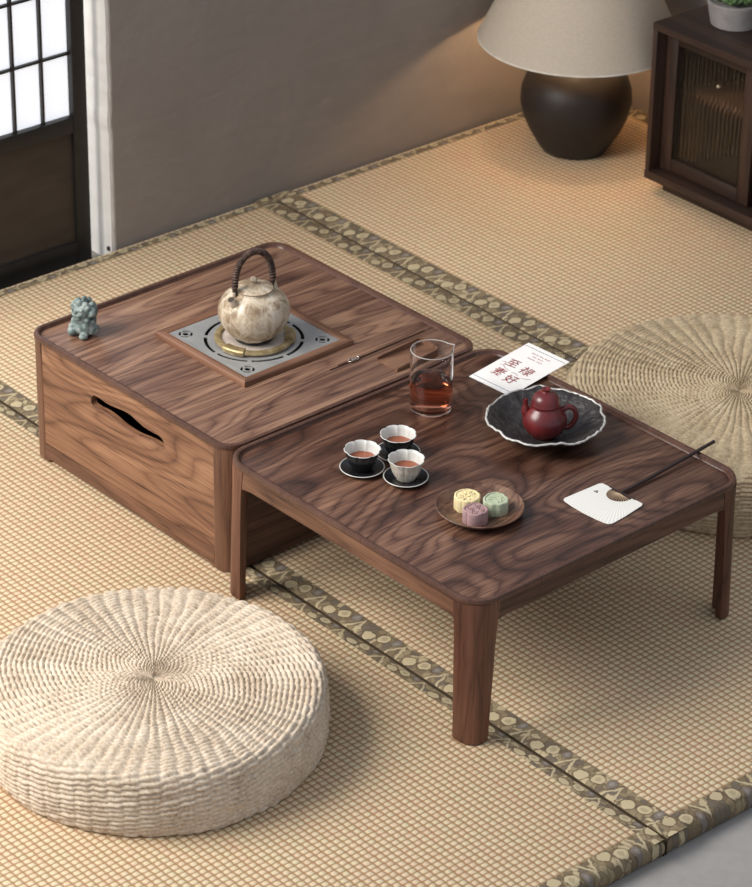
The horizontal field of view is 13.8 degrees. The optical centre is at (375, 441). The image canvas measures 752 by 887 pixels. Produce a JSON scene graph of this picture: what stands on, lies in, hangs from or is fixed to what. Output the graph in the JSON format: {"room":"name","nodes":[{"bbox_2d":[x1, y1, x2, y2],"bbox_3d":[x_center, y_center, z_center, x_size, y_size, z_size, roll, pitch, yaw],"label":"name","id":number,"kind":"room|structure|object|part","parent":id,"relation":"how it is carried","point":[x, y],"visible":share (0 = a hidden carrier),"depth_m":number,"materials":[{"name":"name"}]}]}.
{"room":"japanese tea room","nodes":[
{"label":"japanese tea room","id":0,"kind":"room"},
{"bbox_2d":[108,0,526,250],"bbox_3d":[-0.010,-1.486,7.164,1.644,1.820,0.180,-22,37,-35],"label":"wall","id":1,"kind":"structure","parent":0,"point":[219,107],"depth_m":7.21,"materials":[{"name":"grey paint"}]},
{"bbox_2d":[0,0,91,289],"bbox_3d":[-0.945,-0.941,6.490,0.800,1.500,0.031,-22,37,-35],"label":"door","id":2,"kind":"structure","parent":1,"relation":"in","point":[45,218],"depth_m":6.86,"materials":[{"name":"black paint"}]},
{"bbox_3d":[-0.946,-1.081,6.415,0.730,1.086,0.004,-22,37,-35],"label":"paper pane","id":3,"kind":"part","parent":2,"relation":"part of","materials":[{"name":"white paper"}]},
{"bbox_3d":[-0.951,-0.592,6.688,0.726,0.038,0.029,-22,37,-35],"label":"rail","id":4,"kind":"part","parent":2,"relation":"part of","materials":[{"name":"black paint"}]},
{"bbox_3d":[-0.954,-0.460,6.765,0.730,0.272,0.010,-22,37,-35],"label":"panel","id":5,"kind":"part","parent":2,"relation":"part of","materials":[{"name":"brown wood"}]},
{"bbox_3d":[-0.956,-0.316,6.845,0.726,0.062,0.029,-22,37,-35],"label":"rail","id":6,"kind":"part","parent":2,"relation":"part of","materials":[{"name":"black paint"}]},
{"bbox_2d":[92,250,100,258],"bbox_3d":[-1.193,-0.268,6.831,1.290,0.014,0.346,-22,37,-35],"label":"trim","id":7,"kind":"structure","parent":1,"relation":"attached to","point":[94,254],"depth_m":7.11,"materials":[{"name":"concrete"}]},
{"bbox_2d":[83,0,114,255],"bbox_3d":[-0.633,-1.228,6.690,0.013,1.820,0.162,-22,37,-35],"label":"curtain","id":8,"kind":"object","parent":1,"relation":"attached to","point":[96,27],"depth_m":6.94,"materials":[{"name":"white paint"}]},
{"bbox_2d":[628,0,707,112],"bbox_3d":[1.875,-0.942,6.258,0.151,1.816,3.875,-22,37,-35],"label":"wall","id":9,"kind":"structure","parent":0,"point":[640,81],"depth_m":7.76,"materials":[{"name":"grey paint"}]},
{"bbox_2d":[606,807,751,886],"bbox_3d":[-0.019,0.862,4.926,9.000,0.064,10.000,-22,37,-35],"label":"floor","id":10,"kind":"structure","parent":0,"point":[721,856],"depth_m":5.17,"materials":[{"name":"concrete"}]},
{"bbox_2d":[0,402,664,886],"bbox_3d":[-0.714,0.396,5.623,1.130,0.037,2.362,-22,37,-35],"label":"mat","id":11,"kind":"object","parent":10,"relation":"on","point":[392,798],"visible":0.66,"depth_m":5.26,"materials":[{"name":"beige wicker"}]},
{"bbox_2d":[0,587,330,836],"bbox_3d":[-0.382,0.450,5.367,0.610,0.130,0.608,-21,36,-34],"label":"cushion","id":12,"kind":"object","parent":11,"relation":"on","point":[152,711],"visible":1,"depth_m":5.25,"materials":[{"name":"beige wicker"}]},
{"bbox_2d":[0,197,751,854],"bbox_3d":[0.118,0.056,6.247,1.053,0.037,2.362,-22,37,-35],"label":"mat","id":13,"kind":"object","parent":10,"relation":"on","point":[624,677],"visible":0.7,"depth_m":5.72,"materials":[{"name":"beige wicker"}]},
{"bbox_2d":[34,242,472,571],"bbox_3d":[-0.241,-0.085,6.168,0.643,0.276,0.624,-23,37,-36],"label":"table","id":14,"kind":"object","parent":13,"relation":"on","point":[146,424],"visible":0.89,"depth_m":6.01,"materials":[{"name":"brown wood"}]},
{"bbox_3d":[-0.654,-0.094,6.183,0.044,0.265,0.044,-23,37,-36],"label":"corner post","id":15,"kind":"part","parent":14,"relation":"part of","materials":[{"name":"brown wood"}]},
{"bbox_2d":[67,296,98,339],"bbox_3d":[-0.570,-0.248,6.098,0.061,0.083,0.059,21,35,31],"label":"figurine","id":16,"kind":"object","parent":14,"relation":"on","point":[84,311],"visible":1,"depth_m":6.08,"materials":[{"name":"green stone"}]},
{"bbox_3d":[-0.441,-0.195,6.364,0.551,0.261,0.015,-23,37,-36],"label":"panel","id":17,"kind":"part","parent":14,"relation":"part of","materials":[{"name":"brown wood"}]},
{"bbox_3d":[-0.472,0.001,5.980,0.014,0.225,0.532,-23,37,-36],"label":"panel","id":18,"kind":"part","parent":14,"relation":"part of","materials":[{"name":"brown wood"}]},
{"bbox_3d":[-0.474,0.117,6.045,0.015,0.040,0.532,-23,37,-36],"label":"foot rail","id":19,"kind":"part","parent":14,"relation":"part of","materials":[{"name":"brown wood"}]},
{"bbox_3d":[-0.271,0.123,5.812,0.044,0.265,0.044,-23,37,-36],"label":"corner post","id":20,"kind":"part","parent":14,"relation":"part of","materials":[{"name":"brown wood"}]},
{"bbox_2d":[155,307,353,387],"bbox_3d":[-0.237,-0.208,6.100,0.276,0.022,0.276,-23,37,-36],"label":"stove","id":21,"kind":"object","parent":14,"relation":"on","point":[304,339],"visible":0.62,"depth_m":6.06,"materials":[{"name":"silver metal"}]},
{"bbox_3d":[-0.323,-0.252,6.185,0.276,0.011,0.019,-23,37,-36],"label":"wooden frame","id":22,"kind":"part","parent":21,"relation":"part of","materials":[{"name":"brown wood"}]},
{"bbox_3d":[-0.333,-0.162,6.028,0.019,0.011,0.276,-23,37,-36],"label":"wooden frame","id":23,"kind":"part","parent":21,"relation":"part of","materials":[{"name":"brown wood"}]},
{"bbox_3d":[-0.237,-0.205,6.102,0.237,0.002,0.237,-23,37,-36],"label":"steel plate","id":24,"kind":"part","parent":21,"relation":"part of","materials":[{"name":"silver metal"}]},
{"bbox_3d":[-0.236,-0.203,6.090,0.140,0.006,0.140,-23,37,-36],"label":"burner dish","id":25,"kind":"part","parent":21,"relation":"part of","materials":[{"name":"ceramic"}]},
{"bbox_2d":[218,248,290,342],"bbox_3d":[-0.235,-0.291,6.037,0.141,0.187,0.142,-23,37,-36],"label":"kettle","id":26,"kind":"object","parent":21,"relation":"on","point":[254,309],"visible":1,"depth_m":6.01,"materials":[{"name":"beige ceramic"}]},
{"bbox_3d":[-0.271,-0.266,6.005,0.031,0.032,0.025,-23,37,-36],"label":"spout","id":27,"kind":"part","parent":26,"relation":"part of","materials":[{"name":"beige ceramic"}]},
{"bbox_3d":[-0.234,-0.332,6.013,0.094,0.087,0.023,-23,37,-36],"label":"handle","id":28,"kind":"part","parent":26,"relation":"part of","materials":[{"name":"brown wicker"}]},
{"bbox_3d":[-0.234,-0.312,6.025,0.016,0.015,0.016,-23,37,-36],"label":"knob","id":29,"kind":"part","parent":26,"relation":"part of","materials":[{"name":"beige ceramic"}]},
{"bbox_3d":[-0.235,-0.302,6.030,0.076,0.012,0.076,-23,37,-36],"label":"lid","id":30,"kind":"part","parent":26,"relation":"part of","materials":[{"name":"beige ceramic"}]},
{"bbox_3d":[-0.152,-0.155,6.020,0.276,0.011,0.019,-23,37,-36],"label":"wooden frame","id":31,"kind":"part","parent":21,"relation":"part of","materials":[{"name":"brown wood"}]},
{"bbox_3d":[-0.141,-0.244,6.178,0.019,0.011,0.276,-23,37,-36],"label":"wooden frame","id":32,"kind":"part","parent":21,"relation":"part of","materials":[{"name":"brown wood"}]},
{"bbox_3d":[-0.041,0.032,5.976,0.551,0.261,0.015,-23,37,-36],"label":"panel","id":33,"kind":"part","parent":14,"relation":"part of","materials":[{"name":"brown wood"}]},
{"bbox_2d":[330,330,424,370],"bbox_3d":[0.007,-0.180,6.074,0.251,0.007,0.013,-23,37,-36],"label":"needle","id":34,"kind":"object","parent":14,"relation":"on","point":[357,357],"visible":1,"depth_m":6.05,"materials":[{"name":"brown wood"}]},
{"bbox_2d":[377,337,425,371],"bbox_3d":[0.066,-0.171,6.048,0.112,0.016,0.062,-22,37,-34],"label":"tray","id":35,"kind":"object","parent":14,"relation":"on","point":[397,359],"visible":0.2,"depth_m":6.04,"materials":[{"name":"brown wood"}]},
{"bbox_2d":[230,349,736,744],"bbox_3d":[0.195,0.170,5.715,0.677,0.292,0.677,-23,37,-36],"label":"table","id":36,"kind":"object","parent":13,"relation":"on","point":[478,577],"visible":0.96,"depth_m":5.58,"materials":[{"name":"brown wood"}]},
{"bbox_3d":[-0.239,0.157,5.737,0.058,0.281,0.058,-23,37,-36],"label":"leg","id":37,"kind":"part","parent":36,"relation":"part of","materials":[{"name":"brown wood"}]},
{"bbox_2d":[339,458,384,477],"bbox_3d":[-0.024,0.048,5.634,0.082,0.010,0.082,-23,37,-36],"label":"saucer","id":38,"kind":"object","parent":36,"relation":"on","point":[379,466],"visible":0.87,"depth_m":5.62,"materials":[{"name":"black ceramic"}]},
{"bbox_2d":[344,440,380,472],"bbox_3d":[-0.023,0.030,5.624,0.068,0.042,0.068,21,35,31],"label":"teacup","id":39,"kind":"object","parent":38,"relation":"on","point":[362,455],"visible":1,"depth_m":5.62,"materials":[{"name":"black ceramic"}]},
{"bbox_2d":[378,443,419,460],"bbox_3d":[0.041,0.020,5.684,0.082,0.010,0.082,-23,37,-36],"label":"saucer","id":40,"kind":"object","parent":36,"relation":"on","point":[383,454],"visible":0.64,"depth_m":5.69,"materials":[{"name":"black ceramic"}]},
{"bbox_2d":[380,425,415,453],"bbox_3d":[0.042,0.003,5.674,0.068,0.042,0.068,11,31,17],"label":"teacup","id":41,"kind":"object","parent":40,"relation":"on","point":[394,437],"visible":0.8,"depth_m":5.68,"materials":[{"name":"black ceramic"}]},
{"bbox_2d":[383,467,428,487],"bbox_3d":[0.055,0.065,5.606,0.082,0.010,0.082,-23,37,-36],"label":"saucer","id":42,"kind":"object","parent":36,"relation":"on","point":[388,475],"visible":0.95,"depth_m":5.60,"materials":[{"name":"black ceramic"}]},
{"bbox_2d":[388,449,424,482],"bbox_3d":[0.056,0.047,5.596,0.068,0.042,0.068,16,33,24],"label":"teacup","id":43,"kind":"object","parent":42,"relation":"on","point":[405,464],"visible":1,"depth_m":5.60,"materials":[{"name":"beige ceramic"}]},
{"bbox_2d":[409,339,454,416],"bbox_3d":[0.106,-0.119,5.814,0.085,0.125,0.081,-23,37,-36],"label":"glass pitcher","id":44,"kind":"object","parent":36,"relation":"on","point":[431,360],"visible":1,"depth_m":5.79,"materials":[{"name":"clear glass"}]},
{"bbox_3d":[0.169,0.388,5.340,0.058,0.281,0.058,-23,37,-36],"label":"leg","id":45,"kind":"part","parent":36,"relation":"part of","materials":[{"name":"brown wood"}]},
{"bbox_2d":[435,482,524,529],"bbox_3d":[0.185,0.119,5.505,0.159,0.020,0.159,-23,37,-36],"label":"wooden plate","id":46,"kind":"object","parent":36,"relation":"on","point":[444,502],"visible":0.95,"depth_m":5.51,"materials":[{"name":"brown wood"}]},
{"bbox_2d":[454,489,480,512],"bbox_3d":[0.163,0.105,5.511,0.046,0.026,0.048,25,37,36],"label":"cake","id":47,"kind":"object","parent":46,"relation":"on","point":[462,497],"visible":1,"depth_m":5.50,"materials":[{"name":"yellow food"}]},
{"bbox_2d":[462,502,487,526],"bbox_3d":[0.176,0.129,5.469,0.041,0.027,0.041,-21,36,-34],"label":"cake","id":48,"kind":"object","parent":46,"relation":"on","point":[474,514],"visible":1,"depth_m":5.46,"materials":[{"name":"pink food"}]},
{"bbox_2d":[483,492,508,516],"bbox_3d":[0.214,0.111,5.502,0.046,0.026,0.045,17,33,26],"label":"cake","id":49,"kind":"object","parent":46,"relation":"on","point":[496,503],"visible":1,"depth_m":5.49,"materials":[{"name":"green food"}]},
{"bbox_2d":[469,343,568,393],"bbox_3d":[0.276,-0.139,5.966,0.166,0.014,0.108,-25,39,-38],"label":"menu card","id":50,"kind":"object","parent":36,"relation":"on","point":[529,363],"visible":1,"depth_m":5.97,"materials":[{"name":"paper"}]},
{"bbox_2d":[485,385,605,447],"bbox_3d":[0.314,-0.033,5.749,0.225,0.047,0.222,-23,37,-36],"label":"dish","id":51,"kind":"object","parent":36,"relation":"on","point":[504,415],"visible":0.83,"depth_m":5.76,"materials":[{"name":"ceramic"}]},
{"bbox_2d":[521,386,578,440],"bbox_3d":[0.315,-0.057,5.722,0.090,0.096,0.083,-23,37,-36],"label":"teapot","id":52,"kind":"object","parent":51,"relation":"in","point":[544,419],"visible":1,"depth_m":5.70,"materials":[{"name":"ceramic"}]},
{"bbox_3d":[0.280,-0.060,5.716,0.022,0.040,0.022,-23,37,-36],"label":"spout","id":53,"kind":"part","parent":52,"relation":"part of","materials":[{"name":"ceramic"}]},
{"bbox_3d":[0.312,-0.083,5.705,0.054,0.033,0.054,-23,37,-36],"label":"lid","id":54,"kind":"part","parent":52,"relation":"part of","materials":[{"name":"ceramic"}]},
{"bbox_3d":[0.357,-0.046,5.727,0.035,0.053,0.011,0,30,-2],"label":"handle","id":55,"kind":"part","parent":52,"relation":"part of","materials":[{"name":"ceramic"}]},
{"bbox_2d":[564,440,714,523],"bbox_3d":[0.495,0.062,5.615,0.350,0.017,0.117,-25,38,-37],"label":"fan","id":56,"kind":"object","parent":36,"relation":"on","point":[593,501],"visible":1,"depth_m":5.55,"materials":[{"name":"white paper"}]},
{"bbox_3d":[0.628,0.193,5.699,0.058,0.281,0.058,-23,37,-36],"label":"leg","id":57,"kind":"part","parent":36,"relation":"part of","materials":[{"name":"brown wood"}]},
{"bbox_2d":[566,313,751,537],"bbox_3d":[0.727,-0.048,6.262,0.705,0.147,0.704,2,30,2],"label":"cushion","id":58,"kind":"object","parent":13,"relation":"on","point":[688,378],"visible":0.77,"depth_m":6.25,"materials":[{"name":"beige wicker"}]},
{"bbox_2d":[270,106,751,359],"bbox_3d":[0.916,-0.270,6.846,1.043,0.037,2.362,-22,37,-35],"label":"mat","id":59,"kind":"object","parent":10,"relation":"on","point":[570,255],"visible":0.62,"depth_m":7.17,"materials":[{"name":"beige wicker"}]},
{"bbox_2d":[477,0,670,159],"bbox_3d":[0.487,-0.957,7.445,0.487,0.555,0.487,-23,37,-36],"label":"table lamp","id":60,"kind":"object","parent":59,"relation":"on","point":[578,57],"visible":0.91,"depth_m":7.29,"materials":[{"name":"fabric"}]},
{"bbox_3d":[0.489,-1.082,7.374,0.486,0.268,0.486,-23,37,-36],"label":"lamp shade","id":61,"kind":"part","parent":60,"relation":"part of","materials":[{"name":"fabric"}]},
{"bbox_2d":[520,70,631,159],"bbox_3d":[0.485,-0.825,7.521,0.270,0.250,0.270,-23,37,-36],"label":"lamp base","id":62,"kind":"object","parent":60,"relation":"attached to","point":[572,118],"depth_m":7.42,"materials":[{"name":"brown ceramic"}]},
{"bbox_2d":[644,4,751,230],"bbox_3d":[1.134,-0.613,6.991,0.325,0.421,1.150,-22,37,-35],"label":"base cabinet","id":63,"kind":"object","parent":59,"relation":"on","point":[699,143],"visible":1,"depth_m":7.20,"materials":[{"name":"brown wood"}]},
{"bbox_3d":[0.692,-0.797,7.270,0.018,0.349,0.036,-22,37,-35],"label":"door frame","id":64,"kind":"part","parent":63,"relation":"part of","materials":[{"name":"brown wood"}]},
{"bbox_3d":[0.770,-0.612,7.266,0.018,0.034,0.213,-22,37,-35],"label":"door frame","id":65,"kind":"part","parent":63,"relation":"part of","materials":[{"name":"brown wood"}]},
{"bbox_3d":[0.771,-0.750,7.186,0.010,0.287,0.213,-22,37,-35],"label":"fluted glass","id":66,"kind":"part","parent":63,"relation":"part of","materials":[{"name":"brown"}]},
{"bbox_3d":[0.775,-0.888,7.110,0.018,0.030,0.213,-22,37,-35],"label":"door frame","id":67,"kind":"part","parent":63,"relation":"part of","materials":[{"name":"brown wood"}]},
{"bbox_2d":[707,0,751,31],"bbox_3d":[0.828,-0.998,7.154,0.137,0.081,0.137,-23,37,-36],"label":"planter","id":68,"kind":"object","parent":63,"relation":"on","point":[728,15],"visible":1,"depth_m":7.11,"materials":[{"name":"ceramic"}]},
{"bbox_3d":[0.853,-0.702,7.107,0.018,0.349,0.036,-22,37,-35],"label":"door frame","id":69,"kind":"part","parent":63,"relation":"part of","materials":[{"name":"brown wood"}]}
]}

